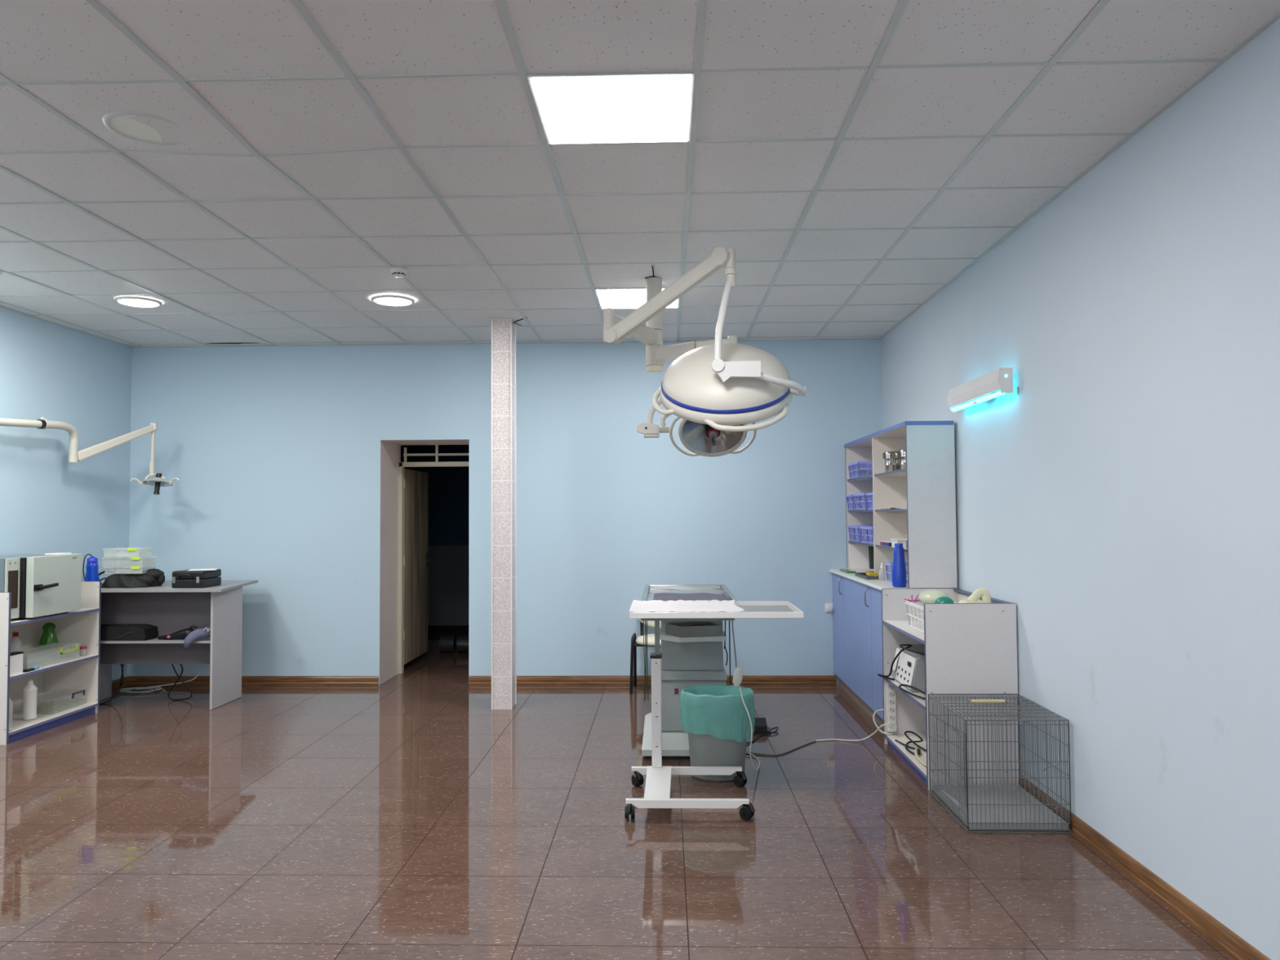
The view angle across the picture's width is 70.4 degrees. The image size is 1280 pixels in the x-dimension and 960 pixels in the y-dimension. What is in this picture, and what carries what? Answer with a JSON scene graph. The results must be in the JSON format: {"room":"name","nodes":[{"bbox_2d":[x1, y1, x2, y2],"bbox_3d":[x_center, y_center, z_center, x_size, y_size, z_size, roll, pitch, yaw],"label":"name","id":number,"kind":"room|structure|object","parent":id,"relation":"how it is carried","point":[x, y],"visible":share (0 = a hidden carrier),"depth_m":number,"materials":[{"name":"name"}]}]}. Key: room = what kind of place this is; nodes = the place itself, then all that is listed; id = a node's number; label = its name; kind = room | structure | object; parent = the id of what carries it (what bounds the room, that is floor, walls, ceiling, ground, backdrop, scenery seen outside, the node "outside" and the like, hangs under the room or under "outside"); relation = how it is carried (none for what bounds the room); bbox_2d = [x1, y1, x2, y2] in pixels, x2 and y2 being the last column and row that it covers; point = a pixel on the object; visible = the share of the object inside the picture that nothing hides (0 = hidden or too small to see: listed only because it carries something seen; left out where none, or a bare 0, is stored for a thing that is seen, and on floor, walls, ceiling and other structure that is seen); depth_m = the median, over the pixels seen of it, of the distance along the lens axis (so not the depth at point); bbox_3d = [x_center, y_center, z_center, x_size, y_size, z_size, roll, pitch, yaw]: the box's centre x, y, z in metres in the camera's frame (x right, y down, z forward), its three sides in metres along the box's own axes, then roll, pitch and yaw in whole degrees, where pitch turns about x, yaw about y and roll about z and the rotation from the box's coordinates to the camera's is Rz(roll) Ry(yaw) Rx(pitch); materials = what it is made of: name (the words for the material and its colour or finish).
{"room":"veterinary clinic","nodes":[
{"label":"veterinary clinic","id":0,"kind":"room"},
{"bbox_2d":[0,306,131,680],"bbox_3d":[-4.772,0.027,2.847,0.100,3.220,11.820,0,-2,2],"label":"wall","id":1,"kind":"structure","parent":0,"point":[50,504],"depth_m":7.23,"materials":[{"name":"blue paint"}]},
{"bbox_2d":[0,417,179,494],"bbox_3d":[-4.457,-0.221,6.441,0.508,0.607,2.730,-1,-2,17],"label":"lamp","id":2,"kind":"object","parent":1,"relation":"attached to","point":[75,455],"visible":1,"depth_m":7.29,"materials":[{"name":"white metal"}]},
{"bbox_2d":[111,675,128,690],"bbox_3d":[-4.713,1.584,2.479,0.018,0.080,11.200,0,-2,2],"label":"baseboard","id":3,"kind":"structure","parent":1,"relation":"attached to","point":[115,683],"depth_m":7.92,"materials":[{"name":"brown wood"}]},
{"bbox_2d":[400,444,469,625],"bbox_3d":[-1.121,0.379,11.580,6.705,3.100,0.100,0,-2,2],"label":"wall","id":4,"kind":"structure","parent":0,"point":[448,486],"depth_m":11.56,"materials":[{"name":"black"}]},
{"bbox_2d":[427,625,468,632],"bbox_3d":[-1.114,1.880,11.461,6.705,0.090,0.030,0,-2,2],"label":"baseboard","id":5,"kind":"structure","parent":4,"relation":"attached to","point":[431,628],"depth_m":11.48,"materials":[{"name":"brown wood"}]},
{"bbox_2d":[491,319,516,709],"bbox_3d":[-1.069,0.254,7.133,0.158,3.030,0.218,0,-2,2],"label":"tiled pillar","id":6,"kind":"structure","parent":0,"point":[504,540],"depth_m":7.04,"materials":[{"name":"white tile"}]},
{"bbox_2d":[127,339,882,684],"bbox_3d":[-1.213,0.203,8.346,6.705,3.220,0.620,0,-2,2],"label":"wall","id":7,"kind":"structure","parent":0,"point":[285,460],"depth_m":8.04,"materials":[{"name":"blue paint"}]},
{"bbox_2d":[127,675,378,685],"bbox_3d":[-3.437,1.776,8.033,2.255,0.080,0.018,0,-2,2],"label":"baseboard","id":8,"kind":"structure","parent":7,"relation":"attached to","point":[132,680],"depth_m":8.02,"materials":[{"name":"brown wood"}]},
{"bbox_2d":[397,444,469,673],"bbox_3d":[-1.881,0.760,9.060,0.793,2.165,0.950,0,-2,2],"label":"door","id":9,"kind":"structure","parent":7,"relation":"in","point":[413,485],"depth_m":8.91,"materials":[{"name":"beige paint"}]},
{"bbox_2d":[468,675,835,684],"bbox_3d":[0.101,1.751,7.934,3.207,0.080,0.018,0,-2,2],"label":"baseboard","id":10,"kind":"structure","parent":7,"relation":"attached to","point":[746,679],"depth_m":7.93,"materials":[{"name":"brown wood"}]},
{"bbox_2d":[825,603,832,612],"bbox_3d":[1.653,1.113,7.897,0.077,0.075,0.050,0,-2,2],"label":"wall socket","id":11,"kind":"object","parent":7,"relation":"attached to","point":[828,606],"visible":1,"depth_m":7.91,"materials":[{"name":"white plastic"}]},
{"bbox_2d":[0,632,1233,959],"bbox_3d":[-1.311,1.701,4.481,6.705,0.050,15.400,0,-2,2],"label":"floor","id":12,"kind":"structure","parent":0,"point":[406,816],"depth_m":4.08,"materials":[{"name":"tile"}]},
{"bbox_2d":[0,581,101,745],"bbox_3d":[-4.381,1.265,6.495,0.431,1.002,0.981,0,-2,2],"label":"open shelf unit","id":13,"kind":"object","parent":12,"relation":"on","point":[60,676],"visible":0.8,"depth_m":6.85,"materials":[{"name":"white laminate"}]},
{"bbox_2d":[9,651,23,675],"bbox_3d":[-4.225,1.238,6.106,0.057,0.145,0.132,0,-2,2],"label":"box","id":14,"kind":"object","parent":13,"relation":"on","point":[15,657],"visible":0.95,"depth_m":6.11,"materials":[{"name":"cardboard"}]},
{"bbox_2d":[22,679,37,719],"bbox_3d":[-4.311,1.548,6.413,0.088,0.285,0.088,0,-2,2],"label":"bottle","id":15,"kind":"object","parent":13,"relation":"on","point":[30,690],"visible":1,"depth_m":6.38,"materials":[{"name":"plastic"}]},
{"bbox_2d":[22,666,39,672],"bbox_3d":[-4.205,1.305,6.258,0.044,0.021,0.120,0,-2,2],"label":"gadget","id":16,"kind":"object","parent":13,"relation":"on","point":[34,668],"visible":1,"depth_m":6.25,"materials":[{"name":"black plastic"}]},
{"bbox_2d":[0,553,81,618],"bbox_3d":[-4.340,0.751,6.397,0.475,0.429,0.670,0,-2,2],"label":"sterilizer","id":17,"kind":"object","parent":13,"relation":"on","point":[39,584],"visible":0.99,"depth_m":6.29,"materials":[{"name":"metal"}]},
{"bbox_2d":[39,622,57,657],"bbox_3d":[-4.476,1.209,6.870,0.120,0.260,0.120,0,-2,2],"label":"bottle","id":18,"kind":"object","parent":13,"relation":"on","point":[48,642],"visible":1,"depth_m":6.83,"materials":[{"name":"plastic"}]},
{"bbox_2d":[22,689,84,712],"bbox_3d":[-4.358,1.648,6.756,0.257,0.110,0.380,0,-2,2],"label":"plastic box","id":19,"kind":"object","parent":13,"relation":"on","point":[51,706],"visible":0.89,"depth_m":6.76,"materials":[{"name":"clear plastic"}]},
{"bbox_2d":[82,553,99,581],"bbox_3d":[-4.288,0.713,7.103,0.100,0.272,0.100,-2,-2,31],"label":"bottle","id":20,"kind":"object","parent":13,"relation":"on","point":[92,566],"visible":0.88,"depth_m":7.07,"materials":[{"name":"blue plastic"}]},
{"bbox_2d":[119,671,200,693],"bbox_3d":[-4.148,1.750,7.811,0.633,0.123,0.252,0,-2,-17],"label":"cable coil","id":21,"kind":"object","parent":12,"relation":"on","point":[157,687],"visible":0.97,"depth_m":7.82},
{"bbox_2d":[99,580,257,709],"bbox_3d":[-3.809,1.326,7.438,1.210,0.935,0.940,0,-2,2],"label":"desk","id":22,"kind":"object","parent":12,"relation":"on","point":[168,608],"visible":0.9,"depth_m":7.26,"materials":[{"name":"grey laminate"}]},
{"bbox_2d":[99,663,124,704],"bbox_3d":[-4.287,1.624,7.277,0.276,0.344,0.063,1,-3,-38],"label":"cable","id":23,"kind":"object","parent":22,"relation":"hanging from","point":[122,665],"visible":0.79,"depth_m":7.34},
{"bbox_2d":[100,623,158,640],"bbox_3d":[-4.088,1.192,7.166,0.470,0.131,0.189,0,-2,2],"label":"briefcase","id":24,"kind":"object","parent":22,"relation":"on","point":[108,632],"visible":0.97,"depth_m":7.08,"materials":[{"name":"fabric"}]},
{"bbox_2d":[98,568,164,587],"bbox_3d":[-4.067,0.784,7.284,0.497,0.142,0.339,0,-2,2],"label":"bag","id":25,"kind":"object","parent":22,"relation":"on","point":[148,577],"visible":0.95,"depth_m":7.18,"materials":[{"name":"fabric"}]},
{"bbox_2d":[130,566,139,569],"bbox_3d":[-4.083,0.716,7.269,0.312,0.059,0.208,0,-2,2],"label":"plastic box","id":26,"kind":"object","parent":25,"relation":"on","point":[131,567],"visible":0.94,"depth_m":7.16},
{"bbox_2d":[108,556,144,566],"bbox_3d":[-4.094,0.651,7.272,0.332,0.077,0.208,0,-2,2],"label":"plastic box","id":27,"kind":"object","parent":26,"relation":"on","point":[131,557],"visible":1,"depth_m":7.20,"materials":[{"name":"clear plastic"}]},
{"bbox_2d":[115,547,140,556],"bbox_3d":[-4.104,0.578,7.275,0.292,0.072,0.208,0,-2,2],"label":"plastic box","id":28,"kind":"object","parent":27,"relation":"on","point":[128,548],"visible":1,"depth_m":7.20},
{"bbox_2d":[100,637,210,643],"bbox_3d":[-3.866,1.266,7.159,1.076,0.018,0.205,0,-2,2],"label":"shelf","id":29,"kind":"object","parent":22,"relation":"attached to","point":[155,640],"depth_m":7.06,"materials":[{"name":"grey laminate"}]},
{"bbox_2d":[157,625,197,639],"bbox_3d":[-3.637,1.199,7.144,0.294,0.110,0.093,0,-2,2],"label":"pouch","id":30,"kind":"object","parent":22,"relation":"on","point":[181,634],"visible":0.83,"depth_m":7.11,"materials":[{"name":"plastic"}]},
{"bbox_2d":[171,568,221,587],"bbox_3d":[-3.529,0.782,7.219,0.250,0.131,0.320,0,-2,2],"label":"instrument case","id":31,"kind":"object","parent":22,"relation":"on","point":[184,578],"visible":0.99,"depth_m":7.08,"materials":[{"name":"black plastic"}]},
{"bbox_2d":[183,626,210,647],"bbox_3d":[-3.431,1.221,7.059,0.214,0.148,0.095,2,-3,-42],"label":"shoe","id":32,"kind":"object","parent":22,"relation":"hanging from","point":[205,633],"visible":0.95,"depth_m":7.03,"materials":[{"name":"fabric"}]},
{"bbox_2d":[168,663,192,700],"bbox_3d":[-3.743,1.623,7.371,0.202,0.344,0.042,0,-2,2],"label":"cable","id":33,"kind":"object","parent":12,"relation":"on","point":[180,664],"visible":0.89,"depth_m":7.37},
{"bbox_2d":[439,635,457,652],"bbox_3d":[-2.084,1.782,9.855,0.157,0.180,0.180,0,-2,2],"label":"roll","id":34,"kind":"object","parent":12,"relation":"on","point":[446,643],"visible":0.91,"depth_m":9.78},
{"bbox_2d":[456,635,468,652],"bbox_3d":[-1.693,1.780,9.844,0.564,0.180,0.180,0,-2,2],"label":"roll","id":35,"kind":"object","parent":12,"relation":"on","point":[462,642],"visible":0.22,"depth_m":9.77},
{"bbox_2d":[629,618,661,693],"bbox_3d":[0.190,1.392,7.673,0.550,0.787,0.459,0,-2,2],"label":"chair","id":36,"kind":"object","parent":12,"relation":"on","point":[636,642],"visible":0.35,"depth_m":7.61,"materials":[{"name":"beige plastic"}]},
{"bbox_2d":[641,584,737,759],"bbox_3d":[0.326,1.249,6.145,0.606,0.953,1.555,0,-2,2],"label":"table","id":37,"kind":"object","parent":12,"relation":"on","point":[686,661],"visible":0.45,"depth_m":5.68,"materials":[{"name":"grey paint"}]},
{"bbox_2d":[643,620,648,702],"bbox_3d":[0.036,1.080,5.548,0.031,0.552,0.009,0,-2,-15],"label":"cord","id":38,"kind":"object","parent":37,"relation":"hanging from","point":[646,664],"visible":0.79,"depth_m":5.54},
{"bbox_2d":[653,592,728,600],"bbox_3d":[0.329,0.780,5.944,0.482,0.020,0.750,0,-2,2],"label":"pad","id":39,"kind":"object","parent":37,"relation":"on","point":[662,596],"visible":0.57,"depth_m":6.04,"materials":[{"name":"fabric"}]},
{"bbox_2d":[665,622,722,637],"bbox_3d":[0.322,0.909,5.533,0.308,0.062,0.212,0,-2,-12],"label":"tray","id":40,"kind":"object","parent":37,"relation":"on","point":[692,628],"visible":1,"depth_m":5.45,"materials":[{"name":"metal"}]},
{"bbox_2d":[728,620,730,684],"bbox_3d":[0.546,1.029,5.514,0.010,0.465,0.008,0,-2,2],"label":"cord","id":41,"kind":"object","parent":37,"relation":"hanging from","point":[729,620],"visible":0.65,"depth_m":5.51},
{"bbox_2d":[731,620,759,772],"bbox_3d":[0.622,1.214,5.289,0.133,0.954,0.747,-1,-2,11],"label":"controller","id":42,"kind":"object","parent":37,"relation":"hanging from","point":[738,674],"visible":0.95,"depth_m":5.06,"materials":[{"name":"grey paint"}]},
{"bbox_2d":[624,600,803,819],"bbox_3d":[0.370,1.166,4.714,0.880,1.016,0.663,0,-2,2],"label":"cart","id":43,"kind":"object","parent":12,"relation":"on","point":[658,780],"visible":0.98,"depth_m":4.68,"materials":[{"name":"white metal"}]},
{"bbox_2d":[629,599,744,612],"bbox_3d":[0.241,0.661,4.732,0.578,0.021,0.556,0,-2,2],"label":"drape","id":44,"kind":"object","parent":43,"relation":"on","point":[652,606],"visible":0.98,"depth_m":4.76,"materials":[{"name":"fabric"}]},
{"bbox_2d":[629,600,803,618],"bbox_3d":[0.382,0.672,4.720,0.850,0.029,0.560,0,-2,2],"label":"tray","id":45,"kind":"object","parent":43,"relation":"on","point":[753,609],"depth_m":4.45,"materials":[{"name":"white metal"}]},
{"bbox_2d":[680,684,755,782],"bbox_3d":[0.445,1.445,5.195,0.428,0.491,0.366,0,-2,2],"label":"waste bin","id":46,"kind":"object","parent":12,"relation":"on","point":[715,717],"visible":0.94,"depth_m":5.07,"materials":[{"name":"grey plastic"}]},
{"bbox_2d":[746,717,778,743],"bbox_3d":[0.783,1.677,6.044,0.199,0.085,0.626,-1,-2,19],"label":"foot pedal","id":47,"kind":"object","parent":12,"relation":"on","point":[761,726],"visible":0.8,"depth_m":6.17,"materials":[{"name":"black plastic"}]},
{"bbox_2d":[746,722,897,755],"bbox_3d":[1.120,1.631,5.807,1.034,0.154,0.272,0,-2,-13],"label":"lead","id":48,"kind":"object","parent":12,"relation":"on","point":[892,726],"visible":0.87,"depth_m":5.80,"materials":[{"name":"plastic"}]},
{"bbox_2d":[831,573,851,696],"bbox_3d":[1.881,1.283,7.652,0.480,0.974,0.504,0,-2,2],"label":"base cabinet","id":49,"kind":"object","parent":12,"relation":"on","point":[837,580],"visible":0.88,"depth_m":7.64,"materials":[{"name":"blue laminate"}]},
{"bbox_2d":[843,577,879,724],"bbox_3d":[1.860,1.256,6.904,0.480,0.974,0.987,0,-2,2],"label":"base cabinet","id":50,"kind":"object","parent":12,"relation":"on","point":[857,596],"visible":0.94,"depth_m":6.86,"materials":[{"name":"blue laminate"}]},
{"bbox_2d":[829,568,958,591],"bbox_3d":[1.864,0.753,6.921,0.478,0.027,2.006,0,-2,2],"label":"countertop","id":51,"kind":"structure","parent":50,"relation":"on","point":[878,584],"depth_m":6.54,"materials":[{"name":"laminate"}]},
{"bbox_2d":[838,568,874,572],"bbox_3d":[1.868,0.759,7.558,0.300,0.006,0.660,0,-2,2],"label":"stack","id":52,"kind":"object","parent":51,"relation":"on","point":[869,569],"visible":0.5,"depth_m":7.63,"materials":[{"name":"paper"}]},
{"bbox_2d":[848,543,869,568],"bbox_3d":[1.895,0.660,7.846,0.164,0.211,0.060,0,-2,2],"label":"binder","id":53,"kind":"object","parent":52,"relation":"on","point":[859,556],"visible":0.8,"depth_m":7.83,"materials":[{"name":"paper"}]},
{"bbox_2d":[868,546,874,568],"bbox_3d":[2.003,0.657,7.828,0.043,0.214,0.080,0,-2,2],"label":"binder","id":54,"kind":"object","parent":52,"relation":"on","point":[870,548],"visible":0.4,"depth_m":7.79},
{"bbox_2d":[854,572,884,579],"bbox_3d":[1.735,0.726,6.867,0.125,0.024,0.430,0,-2,2],"label":"tray","id":55,"kind":"object","parent":51,"relation":"on","point":[863,575],"visible":0.83,"depth_m":6.73,"materials":[{"name":"metal"}]},
{"bbox_2d":[884,562,907,582],"bbox_3d":[1.849,0.652,6.391,0.203,0.136,0.173,0,-2,2],"label":"plastic basket","id":56,"kind":"object","parent":51,"relation":"on","point":[887,564],"visible":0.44,"depth_m":6.41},
{"bbox_2d":[892,542,906,586],"bbox_3d":[1.712,0.563,5.998,0.094,0.289,0.075,0,-2,2],"label":"detergent bottle","id":57,"kind":"object","parent":51,"relation":"on","point":[899,568],"visible":1,"depth_m":5.97,"materials":[{"name":"blue plastic"}]},
{"bbox_2d":[844,420,957,587],"bbox_3d":[1.924,0.194,6.918,0.321,1.088,2.027,0,-2,2],"label":"wall shelf unit","id":58,"kind":"object","parent":51,"relation":"on","point":[927,482],"visible":0.94,"depth_m":5.92,"materials":[{"name":"grey laminate"}]},
{"bbox_2d":[846,494,872,510],"bbox_3d":[1.920,0.191,7.792,0.252,0.131,0.237,0,-2,2],"label":"plastic basket","id":59,"kind":"object","parent":58,"relation":"on","point":[847,495],"visible":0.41,"depth_m":7.76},
{"bbox_2d":[848,525,871,541],"bbox_3d":[1.932,0.456,7.782,0.252,0.131,0.237,0,-2,2],"label":"plastic basket","id":60,"kind":"object","parent":58,"relation":"on","point":[849,526],"visible":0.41,"depth_m":7.82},
{"bbox_2d":[848,463,872,479],"bbox_3d":[1.938,-0.076,7.801,0.252,0.131,0.237,0,-2,2],"label":"plastic basket","id":61,"kind":"object","parent":58,"relation":"on","point":[849,464],"visible":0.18,"depth_m":7.90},
{"bbox_2d":[851,461,872,478],"bbox_3d":[1.912,-0.085,7.557,0.252,0.131,0.237,0,-2,2],"label":"plastic basket","id":62,"kind":"object","parent":58,"relation":"on","point":[857,463],"visible":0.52,"depth_m":7.52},
{"bbox_2d":[852,525,873,542],"bbox_3d":[1.915,0.448,7.538,0.252,0.131,0.237,0,-2,2],"label":"plastic basket","id":63,"kind":"object","parent":58,"relation":"on","point":[853,526],"visible":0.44,"depth_m":7.58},
{"bbox_2d":[853,493,873,510],"bbox_3d":[1.923,0.182,7.547,0.252,0.131,0.237,0,-2,2],"label":"plastic basket","id":64,"kind":"object","parent":58,"relation":"on","point":[854,495],"visible":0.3,"depth_m":7.59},
{"bbox_2d":[857,493,872,509],"bbox_3d":[1.906,0.173,7.300,0.252,0.131,0.237,0,-2,2],"label":"plastic basket","id":65,"kind":"object","parent":58,"relation":"on","point":[863,495],"visible":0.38,"depth_m":7.32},
{"bbox_2d":[859,526,872,542],"bbox_3d":[1.918,0.439,7.290,0.252,0.131,0.237,0,-2,2],"label":"plastic basket","id":66,"kind":"object","parent":58,"relation":"on","point":[860,527],"visible":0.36,"depth_m":7.33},
{"bbox_2d":[865,526,873,544],"bbox_3d":[1.901,0.430,7.042,0.252,0.131,0.237,0,-2,2],"label":"plastic basket","id":67,"kind":"object","parent":58,"relation":"on","point":[868,528],"visible":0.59,"depth_m":7.08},
{"bbox_2d":[866,492,873,509],"bbox_3d":[1.909,0.164,7.052,0.252,0.131,0.237,0,-2,2],"label":"plastic basket","id":68,"kind":"object","parent":58,"relation":"on","point":[871,493],"visible":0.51,"depth_m":7.09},
{"bbox_2d":[880,540,891,546],"bbox_3d":[1.830,0.464,6.639,0.080,0.033,0.280,0,-2,2],"label":"carton","id":69,"kind":"object","parent":58,"relation":"on","point":[886,543],"visible":0.69,"depth_m":6.62,"materials":[{"name":"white cardboard"}]},
{"bbox_2d":[882,451,894,472],"bbox_3d":[1.815,-0.131,6.599,0.078,0.155,0.076,1,-3,-40],"label":"drum","id":70,"kind":"object","parent":58,"relation":"on","point":[889,456],"visible":0.87,"depth_m":6.57,"materials":[{"name":"silver metal"}]},
{"bbox_2d":[894,450,899,471],"bbox_3d":[1.903,-0.132,6.718,0.084,0.165,0.084,2,-3,-42],"label":"drum","id":71,"kind":"object","parent":58,"relation":"on","point":[896,458],"visible":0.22,"depth_m":6.68,"materials":[{"name":"silver metal"}]},
{"bbox_2d":[889,537,907,547],"bbox_3d":[1.837,0.441,6.364,0.120,0.059,0.190,0,-2,2],"label":"tub","id":72,"kind":"object","parent":58,"relation":"on","point":[894,540],"visible":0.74,"depth_m":6.28,"materials":[{"name":"plastic"}]},
{"bbox_2d":[897,449,906,469],"bbox_3d":[1.918,-0.138,6.558,0.088,0.165,0.088,2,-3,-43],"label":"drum","id":73,"kind":"object","parent":58,"relation":"on","point":[901,453],"visible":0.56,"depth_m":6.53,"materials":[{"name":"silver metal"}]},
{"bbox_2d":[871,586,883,728],"bbox_3d":[1.855,1.230,6.157,0.447,0.974,0.502,0,-2,2],"label":"base cabinet","id":74,"kind":"object","parent":12,"relation":"on","point":[876,594],"visible":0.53,"depth_m":6.26,"materials":[{"name":"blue laminate"}]},
{"bbox_2d":[881,587,1018,790],"bbox_3d":[1.812,1.189,5.402,0.495,1.002,0.995,0,-2,2],"label":"open shelf unit","id":75,"kind":"object","parent":12,"relation":"on","point":[971,648],"depth_m":4.92,"materials":[{"name":"grey laminate"}]},
{"bbox_2d":[872,708,893,735],"bbox_3d":[1.566,1.557,5.867,0.132,0.168,0.056,-2,-2,30],"label":"cable","id":76,"kind":"object","parent":75,"relation":"attached to","point":[882,709],"visible":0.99,"depth_m":5.88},
{"bbox_2d":[877,644,924,692],"bbox_3d":[1.766,1.138,5.547,0.476,0.242,0.674,0,-2,2],"label":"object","id":77,"kind":"object","parent":75,"relation":"on","point":[908,664],"visible":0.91,"depth_m":5.49,"materials":[{"name":"grey paint"}]},
{"bbox_2d":[894,730,926,755],"bbox_3d":[1.675,1.578,5.353,0.138,0.089,0.677,0,-2,-8],"label":"cable","id":78,"kind":"object","parent":75,"relation":"on","point":[914,742],"visible":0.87,"depth_m":5.53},
{"bbox_2d":[898,684,925,699],"bbox_3d":[1.619,1.227,5.196,0.110,0.036,0.472,0,-2,-13],"label":"lead","id":79,"kind":"object","parent":75,"relation":"on","point":[900,685],"visible":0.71,"depth_m":5.27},
{"bbox_2d":[914,746,926,766],"bbox_3d":[1.685,1.468,5.251,0.228,0.303,0.546,0,-2,-11],"label":"hose","id":80,"kind":"object","parent":75,"relation":"on","point":[917,756],"visible":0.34,"depth_m":5.23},
{"bbox_2d":[904,600,957,633],"bbox_3d":[1.757,0.812,5.367,0.272,0.161,0.432,0,-2,2],"label":"plastic basket","id":81,"kind":"object","parent":75,"relation":"on","point":[919,628],"visible":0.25,"depth_m":5.43,"materials":[{"name":"plastic"}]},
{"bbox_2d":[918,589,949,604],"bbox_3d":[1.757,0.705,5.394,0.170,0.100,0.333,0,-2,2],"label":"bag","id":82,"kind":"object","parent":81,"relation":"in","point":[929,596],"visible":0.59,"depth_m":5.36,"materials":[{"name":"beige plastic"}]},
{"bbox_2d":[934,596,954,603],"bbox_3d":[1.768,0.720,5.270,0.110,0.084,0.100,0,-2,2],"label":"mask","id":83,"kind":"object","parent":82,"relation":"on","point":[945,599],"visible":0.46,"depth_m":5.24,"materials":[{"name":"rubber"}]},
{"bbox_2d":[958,587,991,603],"bbox_3d":[1.884,0.741,5.086,0.161,0.273,0.120,0,-2,2],"label":"handheld device","id":84,"kind":"object","parent":75,"relation":"on","point":[984,593],"visible":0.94,"depth_m":5.07,"materials":[{"name":"beige plastic"}]},
{"bbox_2d":[928,693,1072,832],"bbox_3d":[1.783,1.387,4.555,0.486,0.545,0.616,0,-2,2],"label":"wire cage","id":85,"kind":"object","parent":12,"relation":"on","point":[1006,808],"visible":1,"depth_m":4.48,"materials":[{"name":"metal"}]},
{"bbox_2d":[933,785,1068,829],"bbox_3d":[1.782,1.631,4.545,0.459,0.028,0.596,0,-2,2],"label":"tray","id":86,"kind":"object","parent":85,"relation":"on","point":[980,823],"depth_m":4.49,"materials":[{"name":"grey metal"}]},
{"bbox_2d":[0,0,1279,347],"bbox_3d":[-1.389,-1.472,2.494,6.705,0.170,11.200,0,-2,2],"label":"ceiling","id":87,"kind":"structure","parent":0,"point":[855,158],"depth_m":3.83,"materials":[{"name":"tile"}]},
{"bbox_2d":[114,296,162,307],"bbox_3d":[-3.546,-1.252,6.416,0.301,0.026,0.301,0,-2,2],"label":"recessed light","id":88,"kind":"object","parent":87,"relation":"in","point":[136,301],"visible":1,"depth_m":6.36,"materials":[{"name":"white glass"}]},
{"bbox_2d":[118,298,158,306],"bbox_3d":[-3.546,-1.248,6.416,0.252,0.017,0.252,0,-2,2],"label":"diffuser","id":89,"kind":"object","parent":88,"relation":"attached to","point":[131,302],"depth_m":6.37,"materials":[{"name":"white"}]},
{"bbox_2d":[102,111,185,145],"bbox_3d":[-1.914,-1.371,3.537,0.317,0.016,0.317,0,-2,2],"label":"recessed light","id":90,"kind":"object","parent":87,"relation":"in","point":[118,122],"visible":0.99,"depth_m":3.51,"materials":[{"name":"white plastic"}]},
{"bbox_2d":[109,115,163,142],"bbox_3d":[-1.914,-1.367,3.537,0.266,0.003,0.266,0,-2,2],"label":"diffuser","id":91,"kind":"object","parent":90,"relation":"attached to","point":[123,126],"depth_m":3.53,"materials":[{"name":"plastic"}]},
{"bbox_2d":[370,294,414,306],"bbox_3d":[-1.748,-1.263,6.421,0.301,0.026,0.301,0,-2,2],"label":"recessed light","id":92,"kind":"object","parent":87,"relation":"in","point":[385,300],"visible":1,"depth_m":6.36,"materials":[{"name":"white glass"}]},
{"bbox_2d":[374,297,411,306],"bbox_3d":[-1.748,-1.258,6.421,0.252,0.017,0.252,0,-2,2],"label":"diffuser","id":93,"kind":"object","parent":92,"relation":"attached to","point":[385,301],"depth_m":6.39,"materials":[{"name":"white"}]},
{"bbox_2d":[390,266,407,277],"bbox_3d":[-1.492,-1.281,5.614,0.104,0.047,0.104,0,-2,2],"label":"smoke detector","id":94,"kind":"object","parent":87,"relation":"attached to","point":[397,272],"visible":1,"depth_m":5.58,"materials":[{"name":"white plastic"}]},
{"bbox_2d":[526,72,694,144],"bbox_3d":[-0.094,-1.406,3.423,0.580,0.041,0.580,0,-2,2],"label":"ceiling light panel","id":95,"kind":"object","parent":87,"relation":"attached to","point":[643,107],"visible":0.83,"depth_m":3.38,"materials":[{"name":"white plastic"}]},
{"bbox_2d":[594,287,679,308],"bbox_3d":[-0.009,-1.299,6.420,0.580,0.041,0.580,0,-2,2],"label":"ceiling light panel","id":96,"kind":"object","parent":87,"relation":"attached to","point":[618,298],"visible":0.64,"depth_m":6.39,"materials":[{"name":"white"}]},
{"bbox_2d":[603,246,806,457],"bbox_3d":[0.342,-0.749,5.269,1.115,1.153,1.344,0,-2,2],"label":"lamp","id":97,"kind":"object","parent":87,"relation":"hanging from","point":[717,387],"visible":1,"depth_m":4.84,"materials":[{"name":"white metal"}]},
{"bbox_2d":[880,17,1279,959],"bbox_3d":[2.030,-0.021,2.656,0.100,3.220,11.820,0,-2,2],"label":"wall","id":98,"kind":"structure","parent":0,"point":[1126,501],"depth_m":3.57,"materials":[{"name":"blue paint"}]},
{"bbox_2d":[946,367,1018,411],"bbox_3d":[1.997,-0.518,5.334,0.108,0.146,0.892,0,-2,2],"label":"lamp","id":99,"kind":"object","parent":98,"relation":"attached to","point":[982,388],"visible":1,"depth_m":5.18,"materials":[{"name":"white plastic"}]},
{"bbox_2d":[947,368,999,407],"bbox_3d":[1.964,-0.532,5.339,0.041,0.116,0.860,0,-2,2],"label":"hood","id":100,"kind":"object","parent":99,"relation":"attached to","point":[980,388],"depth_m":5.28,"materials":[{"name":"white plastic"}]},
{"bbox_2d":[1018,775,1271,959],"bbox_3d":[1.929,1.484,0.788,0.018,0.080,8.190,0,-2,2],"label":"baseboard","id":101,"kind":"structure","parent":98,"relation":"attached to","point":[1216,932],"depth_m":3.48,"materials":[{"name":"brown wood"}]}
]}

